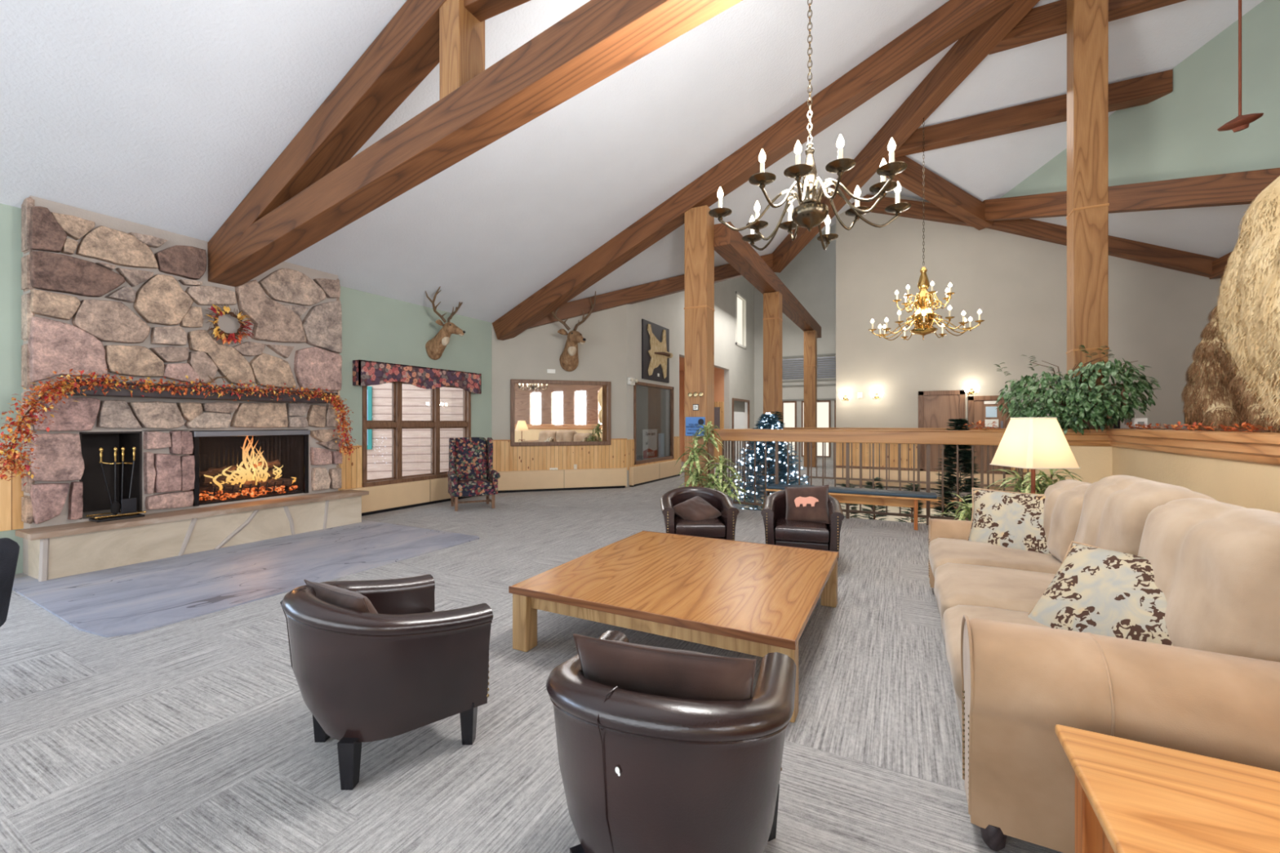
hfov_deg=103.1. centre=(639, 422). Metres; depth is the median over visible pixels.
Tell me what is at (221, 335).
wreath
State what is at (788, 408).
window
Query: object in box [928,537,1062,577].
seat cushion
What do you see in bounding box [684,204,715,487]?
square post
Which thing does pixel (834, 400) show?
window
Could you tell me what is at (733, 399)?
door frame
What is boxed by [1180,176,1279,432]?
bear mount
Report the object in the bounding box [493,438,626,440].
trim
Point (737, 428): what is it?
balcony railing
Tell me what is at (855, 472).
baseboard heater
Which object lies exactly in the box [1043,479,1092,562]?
cushion
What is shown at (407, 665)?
barrel chair
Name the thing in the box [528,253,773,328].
roof beam
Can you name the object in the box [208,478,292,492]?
log
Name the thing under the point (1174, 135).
wall
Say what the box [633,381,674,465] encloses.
window
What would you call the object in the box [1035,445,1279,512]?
wall
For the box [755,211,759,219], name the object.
candle
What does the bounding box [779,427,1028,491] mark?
balcony railing
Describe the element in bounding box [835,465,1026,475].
trim
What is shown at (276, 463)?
log
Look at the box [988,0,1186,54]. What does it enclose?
roof beam
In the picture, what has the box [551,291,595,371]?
deer mount
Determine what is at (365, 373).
window valance
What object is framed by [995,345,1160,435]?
potted plant
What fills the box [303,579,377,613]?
throw pillow
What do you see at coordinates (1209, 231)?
ceiling
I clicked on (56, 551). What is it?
raised hearth
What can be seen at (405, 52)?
roof beam
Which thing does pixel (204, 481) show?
log
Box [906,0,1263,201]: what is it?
ceiling
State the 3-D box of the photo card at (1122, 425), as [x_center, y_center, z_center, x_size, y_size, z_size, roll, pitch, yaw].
[6.378,-0.010,6.639,0.160,0.170,0.009,0,0,17]
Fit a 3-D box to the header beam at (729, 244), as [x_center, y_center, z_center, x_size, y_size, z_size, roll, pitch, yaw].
[4.013,-3.350,14.022,0.361,0.400,11.200,0,0,27]
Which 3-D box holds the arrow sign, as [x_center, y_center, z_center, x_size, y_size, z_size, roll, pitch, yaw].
[0.969,-0.263,8.848,0.110,0.110,0.018,0,0,27]
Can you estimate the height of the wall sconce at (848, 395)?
0.208 m
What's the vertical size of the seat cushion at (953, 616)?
0.262 m
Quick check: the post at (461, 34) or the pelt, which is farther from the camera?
the pelt
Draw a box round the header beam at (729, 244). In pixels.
[714,222,821,337]
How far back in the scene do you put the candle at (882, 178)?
2.98 m
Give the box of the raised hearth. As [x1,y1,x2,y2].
[15,489,368,581]
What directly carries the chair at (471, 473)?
on the floor
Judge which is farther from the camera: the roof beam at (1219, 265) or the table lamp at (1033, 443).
the roof beam at (1219, 265)
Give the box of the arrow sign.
[693,404,698,410]
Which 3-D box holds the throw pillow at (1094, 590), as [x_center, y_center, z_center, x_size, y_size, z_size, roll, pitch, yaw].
[2.180,0.830,2.194,0.439,0.457,0.857,0,0,-16]
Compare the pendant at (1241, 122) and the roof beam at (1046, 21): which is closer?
the pendant at (1241, 122)
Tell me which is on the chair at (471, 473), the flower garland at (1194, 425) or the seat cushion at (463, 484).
the seat cushion at (463, 484)
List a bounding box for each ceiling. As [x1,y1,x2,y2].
[0,0,958,322]
[877,174,1250,257]
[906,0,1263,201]
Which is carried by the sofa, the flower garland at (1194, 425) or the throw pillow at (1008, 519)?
the throw pillow at (1008, 519)
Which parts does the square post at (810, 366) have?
post, post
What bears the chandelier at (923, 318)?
hanging from the roof beam at (967, 53)
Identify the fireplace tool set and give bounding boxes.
[85,446,146,522]
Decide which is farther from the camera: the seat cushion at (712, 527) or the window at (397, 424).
the window at (397, 424)
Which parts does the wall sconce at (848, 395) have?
lamp shade, lamp shade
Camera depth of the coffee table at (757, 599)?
3.38 m
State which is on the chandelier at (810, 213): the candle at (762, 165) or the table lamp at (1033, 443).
the candle at (762, 165)
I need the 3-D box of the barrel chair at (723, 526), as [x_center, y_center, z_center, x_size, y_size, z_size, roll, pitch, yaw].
[0.619,1.129,5.569,0.790,0.782,0.768,0,0,0]
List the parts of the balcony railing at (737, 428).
rail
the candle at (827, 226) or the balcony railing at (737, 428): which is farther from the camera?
the balcony railing at (737, 428)
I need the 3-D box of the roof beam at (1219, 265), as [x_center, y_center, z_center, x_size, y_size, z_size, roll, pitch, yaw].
[9.694,-2.781,7.655,0.180,0.300,3.700,0,0,27]
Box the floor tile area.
[12,520,479,637]
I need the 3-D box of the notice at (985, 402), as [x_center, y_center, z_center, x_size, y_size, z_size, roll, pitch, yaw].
[7.541,-0.430,10.916,0.243,0.064,0.009,0,0,27]
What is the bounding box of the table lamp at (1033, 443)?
[989,417,1080,493]
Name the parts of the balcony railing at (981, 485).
rail, rail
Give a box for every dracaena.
[674,421,752,506]
[933,490,972,520]
[986,467,1083,493]
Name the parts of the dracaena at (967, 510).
crown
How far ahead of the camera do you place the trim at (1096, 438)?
6.61 m
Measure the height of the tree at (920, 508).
3.398 m
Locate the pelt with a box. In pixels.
[641,319,673,382]
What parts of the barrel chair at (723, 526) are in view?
seat rail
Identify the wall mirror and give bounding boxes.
[510,378,611,446]
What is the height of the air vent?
0.850 m
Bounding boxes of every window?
[361,381,471,487]
[367,386,372,449]
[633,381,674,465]
[735,291,746,349]
[782,400,796,456]
[801,400,831,457]
[834,400,835,427]
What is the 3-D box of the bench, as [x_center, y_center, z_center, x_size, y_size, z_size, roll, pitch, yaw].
[3.143,1.259,7.718,2.380,0.522,0.340,0,0,27]
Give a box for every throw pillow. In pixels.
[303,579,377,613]
[573,633,756,701]
[673,496,721,520]
[784,484,828,524]
[966,487,1052,555]
[1027,540,1173,645]
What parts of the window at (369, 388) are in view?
pane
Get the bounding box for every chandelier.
[708,0,911,250]
[868,117,984,340]
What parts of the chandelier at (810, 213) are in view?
drip plate, bulb, drip plate, bulb, drip plate, bulb, arm, bulb, drip plate, arm, arm, arm, drip plate, bulb, arm, drip plate, bulb, arm, chain, arm, arm, drip plate, bulb, bulb, drip plate, arm, arm, arm, drip plate, bulb, arm, bulb, drip plate, drip plate, bulb, bulb, drip plate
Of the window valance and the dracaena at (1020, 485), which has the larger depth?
the window valance
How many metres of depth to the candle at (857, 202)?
3.32 m
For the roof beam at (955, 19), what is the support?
attached to the ceiling at (166, 115)
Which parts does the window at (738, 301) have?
pane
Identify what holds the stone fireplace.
on the floor
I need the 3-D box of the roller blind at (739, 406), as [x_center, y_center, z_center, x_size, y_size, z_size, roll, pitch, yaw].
[3.904,-0.655,20.404,0.030,0.450,2.160,0,0,27]
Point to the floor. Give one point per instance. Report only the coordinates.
(196, 735)
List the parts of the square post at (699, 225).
post, post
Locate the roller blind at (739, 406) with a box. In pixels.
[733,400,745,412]
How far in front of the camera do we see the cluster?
7.20 m
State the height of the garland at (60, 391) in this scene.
1.159 m
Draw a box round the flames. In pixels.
[204,435,296,490]
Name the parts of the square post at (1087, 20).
post, post, post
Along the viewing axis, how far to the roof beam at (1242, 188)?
7.88 m
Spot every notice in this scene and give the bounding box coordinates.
[657,433,664,457]
[685,417,705,435]
[984,400,997,404]
[985,406,996,417]
[985,419,998,427]
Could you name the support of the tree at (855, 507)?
on the floor
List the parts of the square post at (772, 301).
post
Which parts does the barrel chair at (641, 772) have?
leg, leg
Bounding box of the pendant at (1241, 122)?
[1217,0,1263,132]
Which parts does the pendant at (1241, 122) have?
rod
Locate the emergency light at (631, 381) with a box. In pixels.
[627,377,638,385]
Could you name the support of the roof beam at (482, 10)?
attached to the roof beam at (405, 52)
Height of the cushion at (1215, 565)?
0.735 m
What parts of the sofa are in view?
arm, arm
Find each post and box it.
[439,0,484,100]
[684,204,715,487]
[762,291,782,482]
[803,329,817,466]
[1066,0,1109,428]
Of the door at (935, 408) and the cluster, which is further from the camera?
the door at (935, 408)
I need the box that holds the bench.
[765,484,937,530]
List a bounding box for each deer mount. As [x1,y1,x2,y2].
[425,286,465,359]
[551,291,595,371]
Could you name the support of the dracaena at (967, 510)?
on the floor
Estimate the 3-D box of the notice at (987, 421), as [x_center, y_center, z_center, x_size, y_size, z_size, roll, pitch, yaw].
[7.553,0.018,10.910,0.243,0.172,0.009,0,0,27]
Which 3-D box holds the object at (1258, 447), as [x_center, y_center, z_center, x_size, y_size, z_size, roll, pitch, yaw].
[3.250,0.195,0.910,0.300,0.230,12.600,0,0,27]
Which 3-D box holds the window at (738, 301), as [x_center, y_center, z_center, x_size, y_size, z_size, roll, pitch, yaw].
[3.975,-4.055,20.345,0.190,2.050,1.400,0,0,27]
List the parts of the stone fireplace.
fire grate, screen frame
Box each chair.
[0,537,19,626]
[280,573,493,790]
[446,437,500,511]
[546,630,796,852]
[660,486,738,540]
[760,489,844,561]
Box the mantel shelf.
[65,378,337,403]
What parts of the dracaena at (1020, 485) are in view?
crown, crown, crown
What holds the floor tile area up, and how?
on the floor
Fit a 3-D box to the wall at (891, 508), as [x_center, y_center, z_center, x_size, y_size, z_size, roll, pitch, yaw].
[4.585,3.145,9.421,5.700,2.750,3.850,0,0,27]
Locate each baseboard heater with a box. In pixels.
[339,477,473,515]
[497,467,626,493]
[628,458,681,486]
[835,467,1031,492]
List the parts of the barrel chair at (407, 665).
leg, leg, leg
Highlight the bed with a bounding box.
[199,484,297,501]
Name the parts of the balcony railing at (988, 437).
rail, rail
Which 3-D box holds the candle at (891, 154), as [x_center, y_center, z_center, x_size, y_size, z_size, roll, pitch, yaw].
[1.376,-1.434,2.778,0.027,0.088,0.026,0,0,27]
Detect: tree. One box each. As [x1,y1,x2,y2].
[730,412,814,510]
[761,411,789,500]
[840,483,860,518]
[859,476,888,520]
[894,482,926,524]
[929,418,981,518]
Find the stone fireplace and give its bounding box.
[21,195,342,574]
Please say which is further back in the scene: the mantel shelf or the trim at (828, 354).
the trim at (828, 354)
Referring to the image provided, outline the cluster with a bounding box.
[963,420,999,430]
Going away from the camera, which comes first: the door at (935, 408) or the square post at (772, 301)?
the door at (935, 408)
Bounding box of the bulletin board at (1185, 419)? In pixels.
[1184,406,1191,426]
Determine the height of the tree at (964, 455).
4.582 m
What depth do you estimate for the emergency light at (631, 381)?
11.94 m
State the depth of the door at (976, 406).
10.98 m
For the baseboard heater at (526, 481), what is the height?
0.470 m
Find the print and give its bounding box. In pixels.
[1124,419,1132,424]
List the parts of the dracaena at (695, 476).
crown, crown, crown, stem, crown, crown, crown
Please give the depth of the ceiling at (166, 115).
6.38 m
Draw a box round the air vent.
[782,356,835,379]
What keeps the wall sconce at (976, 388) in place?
attached to the wall at (1157, 316)
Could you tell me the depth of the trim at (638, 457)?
13.93 m
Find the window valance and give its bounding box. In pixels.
[352,360,481,394]
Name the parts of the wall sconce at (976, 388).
lamp shade, lamp shade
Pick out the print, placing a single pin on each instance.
(1126, 421)
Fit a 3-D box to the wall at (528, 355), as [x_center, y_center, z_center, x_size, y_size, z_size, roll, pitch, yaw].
[-1.798,-3.280,11.544,3.061,9.600,0.221,0,0,-18]
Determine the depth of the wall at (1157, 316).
11.09 m
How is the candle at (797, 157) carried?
on the chandelier at (810, 213)
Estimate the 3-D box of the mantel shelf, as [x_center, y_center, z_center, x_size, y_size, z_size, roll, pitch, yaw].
[-5.161,-0.357,6.318,0.290,0.155,2.670,0,0,27]
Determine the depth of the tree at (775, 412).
11.13 m
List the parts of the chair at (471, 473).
arm, leg, leg, backrest, seat rail, leg, arm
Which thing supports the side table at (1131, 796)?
on the floor
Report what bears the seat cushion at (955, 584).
on the sofa
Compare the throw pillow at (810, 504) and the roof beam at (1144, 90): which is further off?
the roof beam at (1144, 90)
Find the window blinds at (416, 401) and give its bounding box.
[367,382,462,479]
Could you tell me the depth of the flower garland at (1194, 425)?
4.90 m
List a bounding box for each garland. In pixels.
[0,368,358,486]
[1125,421,1277,432]
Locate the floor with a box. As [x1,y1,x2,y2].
[0,457,1063,852]
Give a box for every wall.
[0,203,491,573]
[491,304,626,487]
[626,276,754,487]
[635,356,724,462]
[733,223,835,459]
[741,497,955,523]
[835,192,1220,491]
[1000,0,1279,198]
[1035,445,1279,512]
[1220,278,1279,432]
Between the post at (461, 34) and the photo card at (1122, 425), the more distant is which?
the photo card at (1122, 425)
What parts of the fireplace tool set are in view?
handle, handle, stand rod, gallery rail, handle, handle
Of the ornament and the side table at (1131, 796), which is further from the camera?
the ornament
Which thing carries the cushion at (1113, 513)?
on the sofa
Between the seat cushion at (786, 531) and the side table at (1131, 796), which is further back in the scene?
the seat cushion at (786, 531)
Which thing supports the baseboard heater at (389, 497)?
on the floor
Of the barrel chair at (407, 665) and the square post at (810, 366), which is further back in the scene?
the square post at (810, 366)
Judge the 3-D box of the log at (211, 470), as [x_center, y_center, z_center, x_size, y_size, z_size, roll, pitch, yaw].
[-5.629,0.650,6.599,0.087,0.150,0.480,0,0,35]
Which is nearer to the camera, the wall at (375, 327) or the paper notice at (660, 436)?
the wall at (375, 327)
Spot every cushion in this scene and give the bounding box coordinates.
[457,478,492,490]
[674,515,724,537]
[775,517,828,542]
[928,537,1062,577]
[933,562,1055,617]
[942,604,1049,701]
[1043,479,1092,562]
[1074,475,1217,555]
[1137,497,1279,662]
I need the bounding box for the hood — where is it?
[191,430,310,436]
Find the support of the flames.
on the log at (287, 482)
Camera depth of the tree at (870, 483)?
9.62 m
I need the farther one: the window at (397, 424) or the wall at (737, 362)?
the wall at (737, 362)
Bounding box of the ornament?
[205,373,230,386]
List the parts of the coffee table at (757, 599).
leg, leg, leg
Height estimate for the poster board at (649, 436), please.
0.780 m
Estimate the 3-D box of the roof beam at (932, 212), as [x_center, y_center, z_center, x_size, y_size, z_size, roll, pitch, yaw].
[6.232,-4.827,11.525,2.700,1.201,0.200,0,0,27]
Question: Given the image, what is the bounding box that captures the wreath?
[205,303,254,344]
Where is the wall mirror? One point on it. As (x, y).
(543, 412)
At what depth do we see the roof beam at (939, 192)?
10.32 m
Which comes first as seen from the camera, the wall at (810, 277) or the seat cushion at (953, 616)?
the seat cushion at (953, 616)
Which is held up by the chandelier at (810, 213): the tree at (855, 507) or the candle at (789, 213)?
the candle at (789, 213)
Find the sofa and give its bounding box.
[928,475,1279,852]
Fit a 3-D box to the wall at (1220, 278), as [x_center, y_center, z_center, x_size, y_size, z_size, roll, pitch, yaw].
[6.866,-2.630,1.744,0.200,8.300,17.400,0,0,27]
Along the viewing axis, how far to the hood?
6.65 m
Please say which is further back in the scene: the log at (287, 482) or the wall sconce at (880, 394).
the wall sconce at (880, 394)
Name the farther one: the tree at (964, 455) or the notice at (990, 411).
the notice at (990, 411)
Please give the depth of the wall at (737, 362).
17.59 m
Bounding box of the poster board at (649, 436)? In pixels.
[642,429,657,459]
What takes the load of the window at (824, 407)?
in the wall at (810, 277)
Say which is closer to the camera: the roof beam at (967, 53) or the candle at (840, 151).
the candle at (840, 151)
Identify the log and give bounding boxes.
[191,477,281,491]
[199,466,227,477]
[199,469,276,485]
[208,459,280,475]
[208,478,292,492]
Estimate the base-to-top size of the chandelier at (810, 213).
3.782 m
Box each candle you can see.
[718,198,722,207]
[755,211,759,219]
[760,162,764,173]
[787,211,791,221]
[795,153,800,164]
[826,225,829,234]
[837,147,843,159]
[855,196,859,206]
[880,175,885,182]
[888,151,894,163]
[895,192,900,203]
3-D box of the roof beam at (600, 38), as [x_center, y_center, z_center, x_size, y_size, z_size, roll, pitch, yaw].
[-0.966,-2.797,4.230,9.918,2.081,0.325,0,0,27]
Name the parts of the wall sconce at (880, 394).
lamp shade, lamp shade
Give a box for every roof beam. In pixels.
[207,0,446,271]
[208,0,742,287]
[463,0,531,22]
[492,0,1017,340]
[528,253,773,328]
[770,0,1039,272]
[851,194,972,226]
[861,154,993,230]
[894,69,1173,157]
[982,167,1279,221]
[986,218,1218,277]
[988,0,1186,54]
[1208,251,1231,279]
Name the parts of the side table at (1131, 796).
leg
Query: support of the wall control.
attached to the wall at (1157, 316)
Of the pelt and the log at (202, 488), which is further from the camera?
the pelt
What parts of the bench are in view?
leg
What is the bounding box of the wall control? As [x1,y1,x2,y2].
[857,391,862,398]
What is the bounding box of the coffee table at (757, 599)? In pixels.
[508,530,839,722]
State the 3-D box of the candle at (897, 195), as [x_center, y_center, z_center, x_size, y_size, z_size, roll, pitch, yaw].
[1.664,-1.434,3.280,0.027,0.088,0.026,0,0,27]
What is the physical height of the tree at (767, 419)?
4.709 m
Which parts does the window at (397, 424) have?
sash, sash, sash, sash, sash, sash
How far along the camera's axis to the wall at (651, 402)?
15.01 m
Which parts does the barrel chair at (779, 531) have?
seat rail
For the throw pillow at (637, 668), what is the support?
on the barrel chair at (641, 772)
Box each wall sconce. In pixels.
[838,392,851,400]
[870,391,883,399]
[964,385,979,395]
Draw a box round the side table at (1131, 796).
[1054,724,1279,852]
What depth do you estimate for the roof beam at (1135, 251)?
9.78 m
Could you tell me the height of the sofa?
1.209 m
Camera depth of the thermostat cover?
11.36 m
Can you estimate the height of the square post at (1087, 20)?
7.588 m
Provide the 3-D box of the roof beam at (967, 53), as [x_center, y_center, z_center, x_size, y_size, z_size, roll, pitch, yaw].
[4.609,-5.271,9.753,0.340,2.722,7.546,0,0,-18]
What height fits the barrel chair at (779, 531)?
0.782 m
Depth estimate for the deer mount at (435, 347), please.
9.40 m
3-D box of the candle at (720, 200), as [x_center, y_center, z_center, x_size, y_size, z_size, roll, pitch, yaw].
[0.530,-1.434,3.355,0.027,0.088,0.026,0,0,27]
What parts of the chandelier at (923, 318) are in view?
arm, drip plate, arm, drip plate, arm, arm, arm, drip plate, arm, arm, chain, arm, drip plate, arm, arm, arm, arm, arm, arm, drip plate, drip plate, arm, drip plate, drip plate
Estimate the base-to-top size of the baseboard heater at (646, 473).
0.470 m
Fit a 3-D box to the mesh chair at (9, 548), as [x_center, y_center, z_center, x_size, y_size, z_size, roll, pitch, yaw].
[-3.877,1.082,2.610,0.720,0.878,0.620,0,0,-3]
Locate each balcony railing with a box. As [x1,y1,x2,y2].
[713,428,1022,524]
[722,428,764,497]
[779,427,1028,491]
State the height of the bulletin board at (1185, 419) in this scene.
0.740 m
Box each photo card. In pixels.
[1120,415,1135,428]
[1133,417,1147,428]
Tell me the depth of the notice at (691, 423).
8.86 m
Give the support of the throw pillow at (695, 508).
on the barrel chair at (723, 526)
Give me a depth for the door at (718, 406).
19.09 m
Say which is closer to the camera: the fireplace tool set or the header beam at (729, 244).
the fireplace tool set
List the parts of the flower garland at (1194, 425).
stem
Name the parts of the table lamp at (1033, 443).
shade trim, lamp shade, shade trim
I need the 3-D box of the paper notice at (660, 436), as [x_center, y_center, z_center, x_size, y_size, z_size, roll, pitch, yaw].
[0.586,0.630,13.969,0.012,0.660,0.360,0,0,27]
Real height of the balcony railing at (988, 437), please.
1.405 m
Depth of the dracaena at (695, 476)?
8.07 m
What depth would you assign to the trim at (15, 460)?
8.03 m
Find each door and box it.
[714,401,724,462]
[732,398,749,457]
[918,390,964,490]
[967,395,1011,474]
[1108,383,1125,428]
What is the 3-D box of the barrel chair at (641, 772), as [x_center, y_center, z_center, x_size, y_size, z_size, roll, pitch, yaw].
[0.094,1.129,1.671,0.790,0.782,0.768,0,0,18]
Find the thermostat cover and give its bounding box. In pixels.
[546,368,555,373]
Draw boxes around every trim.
[0,445,361,462]
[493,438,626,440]
[635,454,666,461]
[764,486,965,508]
[782,353,835,400]
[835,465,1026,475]
[1061,428,1111,446]
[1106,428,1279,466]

